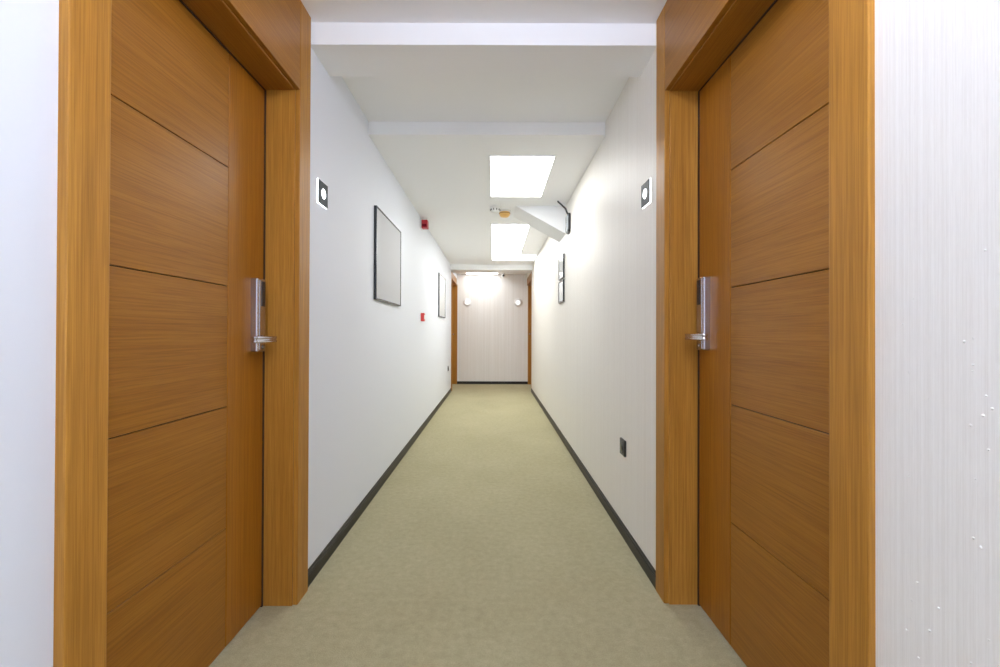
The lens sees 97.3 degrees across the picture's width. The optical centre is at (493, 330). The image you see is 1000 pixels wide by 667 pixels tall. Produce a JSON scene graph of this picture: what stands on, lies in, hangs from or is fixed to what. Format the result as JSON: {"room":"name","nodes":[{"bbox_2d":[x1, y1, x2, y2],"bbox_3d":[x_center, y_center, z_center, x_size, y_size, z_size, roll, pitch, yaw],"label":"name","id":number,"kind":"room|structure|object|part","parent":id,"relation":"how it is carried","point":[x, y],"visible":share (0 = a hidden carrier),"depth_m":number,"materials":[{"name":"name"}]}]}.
{"room":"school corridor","nodes":[
{"label":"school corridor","id":0,"kind":"room"},
{"bbox_2d":[0,0,456,666],"bbox_3d":[-0.979,-0.191,4.001,0.260,2.770,12.400,0,0,0],"label":"wall","id":1,"kind":"structure","parent":0,"point":[378,371],"depth_m":2.08,"materials":[{"name":"white paint"}]},
{"bbox_2d":[53,0,310,666],"bbox_3d":[-0.940,-0.128,1.417,0.220,2.577,1.125,0,0,0],"label":"door","id":2,"kind":"structure","parent":1,"relation":"in","point":[183,280],"depth_m":1.36,"materials":[{"name":"brown wood"}]},
{"bbox_3d":[-0.845,-0.130,0.903,0.030,2.577,0.096,0,0,0],"label":"casing","id":3,"kind":"part","parent":2,"relation":"part of","materials":[{"name":"brown wood"}]},
{"bbox_3d":[-0.841,-1.224,1.418,0.030,0.385,0.919,0,0,0],"label":"transom panel","id":4,"kind":"part","parent":2,"relation":"part of","materials":[{"name":"brown wood"}]},
{"bbox_3d":[-0.918,0.034,1.733,0.056,0.034,0.167,0,0,0],"label":"lever","id":5,"kind":"part","parent":2,"relation":"part of","materials":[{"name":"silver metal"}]},
{"bbox_3d":[-0.845,-0.125,1.926,0.030,2.577,0.107,0,0,0],"label":"casing","id":6,"kind":"part","parent":2,"relation":"part of","materials":[{"name":"brown wood"}]},
{"bbox_2d":[317,178,327,208],"bbox_3d":[-0.841,-0.673,2.166,0.013,0.117,0.117,0,0,0],"label":"sign","id":7,"kind":"object","parent":1,"relation":"attached to","point":[322,189],"visible":1,"depth_m":2.15,"materials":[{"name":"white"}]},
{"bbox_2d":[308,388,450,586],"bbox_3d":[-0.850,1.147,5.342,0.015,0.070,6.735,0,0,0],"label":"baseboard","id":8,"kind":"structure","parent":1,"relation":"attached to","point":[317,565],"depth_m":2.76,"materials":[{"name":"black"}]},
{"bbox_2d":[374,205,400,305],"bbox_3d":[-0.838,-0.552,3.513,0.020,0.664,0.820,0,0,0],"label":"picture frame","id":9,"kind":"object","parent":1,"relation":"attached to","point":[387,237],"visible":1,"depth_m":3.41,"materials":[{"name":"grey"}]},
{"bbox_2d":[421,313,424,320],"bbox_3d":[-0.829,-0.159,5.141,0.041,0.096,0.096,0,0,0],"label":"fire alarm call point","id":10,"kind":"object","parent":1,"relation":"attached to","point":[422,314],"visible":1,"depth_m":5.09,"materials":[{"name":"red plastic"}]},
{"bbox_2d":[420,217,428,229],"bbox_3d":[-0.804,-1.240,5.097,0.083,0.118,0.110,0,0,0],"label":"fire alarm","id":11,"kind":"object","parent":1,"relation":"attached to","point":[424,224],"visible":1,"depth_m":5.05,"materials":[{"name":"red plastic"}]},
{"bbox_2d":[438,273,445,317],"bbox_3d":[-0.838,-0.548,7.103,0.020,0.670,0.840,0,0,0],"label":"picture frame","id":12,"kind":"object","parent":1,"relation":"attached to","point":[441,280],"visible":1,"depth_m":6.98,"materials":[{"name":"grey"}]},
{"bbox_2d":[440,275,444,316],"bbox_3d":[-0.840,-0.548,7.103,0.015,0.634,0.804,0,0,0],"label":"picture","id":13,"kind":"object","parent":12,"relation":"attached to","point":[442,280],"depth_m":7.11,"materials":[{"name":"white"}]},
{"bbox_2d":[451,271,456,390],"bbox_3d":[-0.942,0.009,9.354,0.217,2.388,1.272,0,0,0],"label":"door","id":14,"kind":"structure","parent":1,"relation":"in","point":[453,278],"depth_m":9.96,"materials":[{"name":"brown wood"}]},
{"bbox_3d":[-0.855,0.007,8.766,0.011,2.388,0.096,0,0,0],"label":"casing","id":15,"kind":"part","parent":14,"relation":"part of","materials":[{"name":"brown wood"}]},
{"bbox_2d":[209,384,746,666],"bbox_3d":[-0.004,1.237,3.893,2.800,0.120,12.600,0,0,0],"label":"floor","id":16,"kind":"structure","parent":0,"point":[487,544],"depth_m":2.07,"materials":[{"name":"carpet"}]},
{"bbox_2d":[301,0,666,274],"bbox_3d":[0.005,-1.467,3.908,2.800,0.307,12.600,0,0,0],"label":"ceiling","id":17,"kind":"structure","parent":0,"point":[437,136],"depth_m":2.94,"materials":[{"name":"white paint"}]},
{"bbox_2d":[466,273,497,273],"bbox_3d":[-0.266,-1.282,9.572,0.724,0.007,0.754,0,0,0],"label":"recessed light","id":18,"kind":"object","parent":17,"relation":"in","point":[466,273],"visible":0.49,"depth_m":9.82,"materials":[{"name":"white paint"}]},
{"bbox_2d":[311,22,655,76],"bbox_3d":[-0.048,-1.365,2.143,1.635,0.111,0.252,0,0,0],"label":"beam","id":19,"kind":"structure","parent":17,"relation":"attached to","point":[343,49],"depth_m":2.05,"materials":[{"name":"white paint"}]},
{"bbox_2d":[450,264,532,272],"bbox_3d":[-0.048,-1.242,8.772,1.635,0.111,0.430,0,0,0],"label":"beam","id":20,"kind":"structure","parent":17,"relation":"attached to","point":[455,268],"depth_m":8.56,"materials":[{"name":"white paint"}]},
{"bbox_2d":[490,205,500,212],"bbox_3d":[0.012,-1.279,4.647,0.116,0.063,0.116,0,0,0],"label":"smoke detector","id":21,"kind":"object","parent":17,"relation":"attached to","point":[494,208],"visible":1,"depth_m":4.61,"materials":[{"name":"white plastic"}]},
{"bbox_2d":[499,209,510,217],"bbox_3d":[0.116,-1.274,4.797,0.133,0.072,0.133,0,0,0],"label":"smoke detector","id":22,"kind":"object","parent":17,"relation":"attached to","point":[504,213],"visible":0.98,"depth_m":4.75,"materials":[{"name":"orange plastic"}]},
{"bbox_2d":[491,224,529,254],"bbox_3d":[0.204,-1.297,6.412,0.494,0.007,2.094,0,0,0],"label":"recessed light","id":23,"kind":"object","parent":17,"relation":"in","point":[506,239],"visible":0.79,"depth_m":6.18,"materials":[{"name":"white paint"}]},
{"bbox_2d":[492,255,536,259],"bbox_3d":[0.344,-1.290,7.737,0.774,0.007,0.544,0,0,0],"label":"recessed light","id":24,"kind":"object","parent":17,"relation":"in","point":[494,257],"visible":1,"depth_m":7.73,"materials":[{"name":"white paint"}]},
{"bbox_2d":[489,155,556,196],"bbox_3d":[0.215,-1.311,3.797,0.507,0.007,1.004,0,0,0],"label":"recessed light","id":25,"kind":"object","parent":17,"relation":"in","point":[509,175],"visible":1,"depth_m":3.69,"materials":[{"name":"white paint"}]},
{"bbox_2d":[457,274,526,380],"bbox_3d":[0.001,-0.154,10.101,2.800,2.770,0.200,0,0,0],"label":"wall","id":26,"kind":"structure","parent":0,"point":[491,331],"depth_m":10.00,"materials":[{"name":"paint"}]},
{"bbox_2d":[463,298,470,305],"bbox_3d":[-0.608,-0.644,9.989,0.184,0.184,0.030,0,0,0],"label":"wall light","id":27,"kind":"object","parent":26,"relation":"attached to","point":[467,302],"visible":1,"depth_m":9.98,"materials":[{"name":"white plastic"}]},
{"bbox_2d":[457,381,527,383],"bbox_3d":[-0.038,1.179,9.990,1.610,0.062,0.016,0,0,0],"label":"baseboard","id":28,"kind":"structure","parent":26,"relation":"attached to","point":[458,382],"depth_m":9.98,"materials":[{"name":"black"}]},
{"bbox_2d":[514,299,521,306],"bbox_3d":[0.547,-0.640,9.989,0.184,0.184,0.030,0,0,0],"label":"wall light","id":29,"kind":"object","parent":26,"relation":"attached to","point":[518,302],"visible":1,"depth_m":9.98,"materials":[{"name":"white plastic"}]},
{"bbox_2d":[527,0,999,666],"bbox_3d":[0.874,-0.184,4.001,0.262,2.770,12.400,0,0,0],"label":"wall","id":30,"kind":"structure","parent":0,"point":[937,62],"depth_m":0.80,"materials":[{"name":"paint"}]},
{"bbox_2d":[527,272,531,383],"bbox_3d":[0.845,0.015,9.351,0.201,2.388,1.279,0,0,0],"label":"door","id":31,"kind":"structure","parent":30,"relation":"in","point":[529,279],"depth_m":9.96,"materials":[{"name":"brown wood"}]},
{"bbox_3d":[0.761,-1.103,9.400,0.026,0.151,1.156,0,0,0],"label":"transom panel","id":32,"kind":"part","parent":31,"relation":"part of","materials":[{"name":"brown wood"}]},
{"bbox_3d":[0.757,0.012,8.763,0.026,2.388,0.103,0,0,0],"label":"casing","id":33,"kind":"part","parent":31,"relation":"part of","materials":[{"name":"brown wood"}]},
{"bbox_2d":[514,206,565,241],"bbox_3d":[0.489,-1.161,4.826,0.540,0.299,0.440,0,0,0],"label":"bulkhead","id":34,"kind":"object","parent":30,"relation":"attached to","point":[549,220],"visible":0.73,"depth_m":4.61,"materials":[{"name":"white paint"}]},
{"bbox_2d":[559,256,562,278],"bbox_3d":[0.740,-0.691,4.819,0.013,0.222,0.298,0,0,0],"label":"picture","id":35,"kind":"object","parent":30,"relation":"attached to","point":[561,257],"depth_m":4.78,"materials":[{"name":"white"}]},
{"bbox_2d":[559,281,562,301],"bbox_3d":[0.739,-0.426,4.817,0.013,0.206,0.298,0,0,0],"label":"picture","id":36,"kind":"object","parent":30,"relation":"attached to","point":[561,282],"depth_m":4.78,"materials":[{"name":"white"}]},
{"bbox_2d":[558,253,564,280],"bbox_3d":[0.738,-0.691,4.819,0.018,0.254,0.330,0,0,0],"label":"frame","id":37,"kind":"object","parent":30,"relation":"attached to","point":[561,261],"visible":1,"depth_m":4.78,"materials":[{"name":"grey"}]},
{"bbox_2d":[558,279,564,303],"bbox_3d":[0.737,-0.426,4.817,0.018,0.238,0.330,0,0,0],"label":"frame","id":38,"kind":"object","parent":30,"relation":"attached to","point":[561,285],"visible":1,"depth_m":4.77,"materials":[{"name":"grey"}]},
{"bbox_2d":[557,201,570,233],"bbox_3d":[0.689,-1.133,4.366,0.120,0.330,0.160,0,0,0],"label":"antenna","id":39,"kind":"object","parent":30,"relation":"attached to","point":[568,217],"visible":1,"depth_m":4.32,"materials":[{"name":"black plastic"}]},
{"bbox_2d":[531,388,655,588],"bbox_3d":[0.738,1.152,5.344,0.015,0.070,6.717,0,0,0],"label":"baseboard","id":40,"kind":"structure","parent":30,"relation":"attached to","point":[649,570],"depth_m":2.73,"materials":[{"name":"black"}]},
{"bbox_2d":[620,437,625,456],"bbox_3d":[0.736,0.665,2.517,0.014,0.090,0.090,0,0,0],"label":"wall socket","id":41,"kind":"object","parent":30,"relation":"attached to","point":[622,441],"visible":1,"depth_m":2.49,"materials":[{"name":"black plastic"}]},
{"bbox_2d":[641,178,650,208],"bbox_3d":[0.741,-0.670,2.152,0.013,0.117,0.117,0,0,0],"label":"wall light","id":42,"kind":"object","parent":30,"relation":"attached to","point":[646,187],"visible":1,"depth_m":2.13,"materials":[{"name":"white plastic"}]},
{"bbox_2d":[656,0,875,666],"bbox_3d":[0.839,-0.122,1.426,0.213,2.577,1.130,0,0,0],"label":"door","id":43,"kind":"structure","parent":30,"relation":"in","point":[765,109],"depth_m":1.39,"materials":[{"name":"brown wood"}]},
{"bbox_3d":[0.744,-0.119,1.941,0.023,2.577,0.099,0,0,0],"label":"casing","id":44,"kind":"part","parent":43,"relation":"part of","materials":[{"name":"brown wood"}]},
{"bbox_3d":[0.819,0.024,1.752,0.056,0.034,0.167,0,0,0],"label":"lever","id":45,"kind":"part","parent":43,"relation":"part of","materials":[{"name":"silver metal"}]},
{"bbox_3d":[0.748,-1.224,1.434,0.023,0.374,0.925,0,0,0],"label":"transom panel","id":46,"kind":"part","parent":43,"relation":"part of","materials":[{"name":"brown wood"}]},
{"bbox_3d":[0.744,-0.125,0.912,0.023,2.577,0.103,0,0,0],"label":"casing","id":47,"kind":"part","parent":43,"relation":"part of","materials":[{"name":"brown wood"}]}
]}

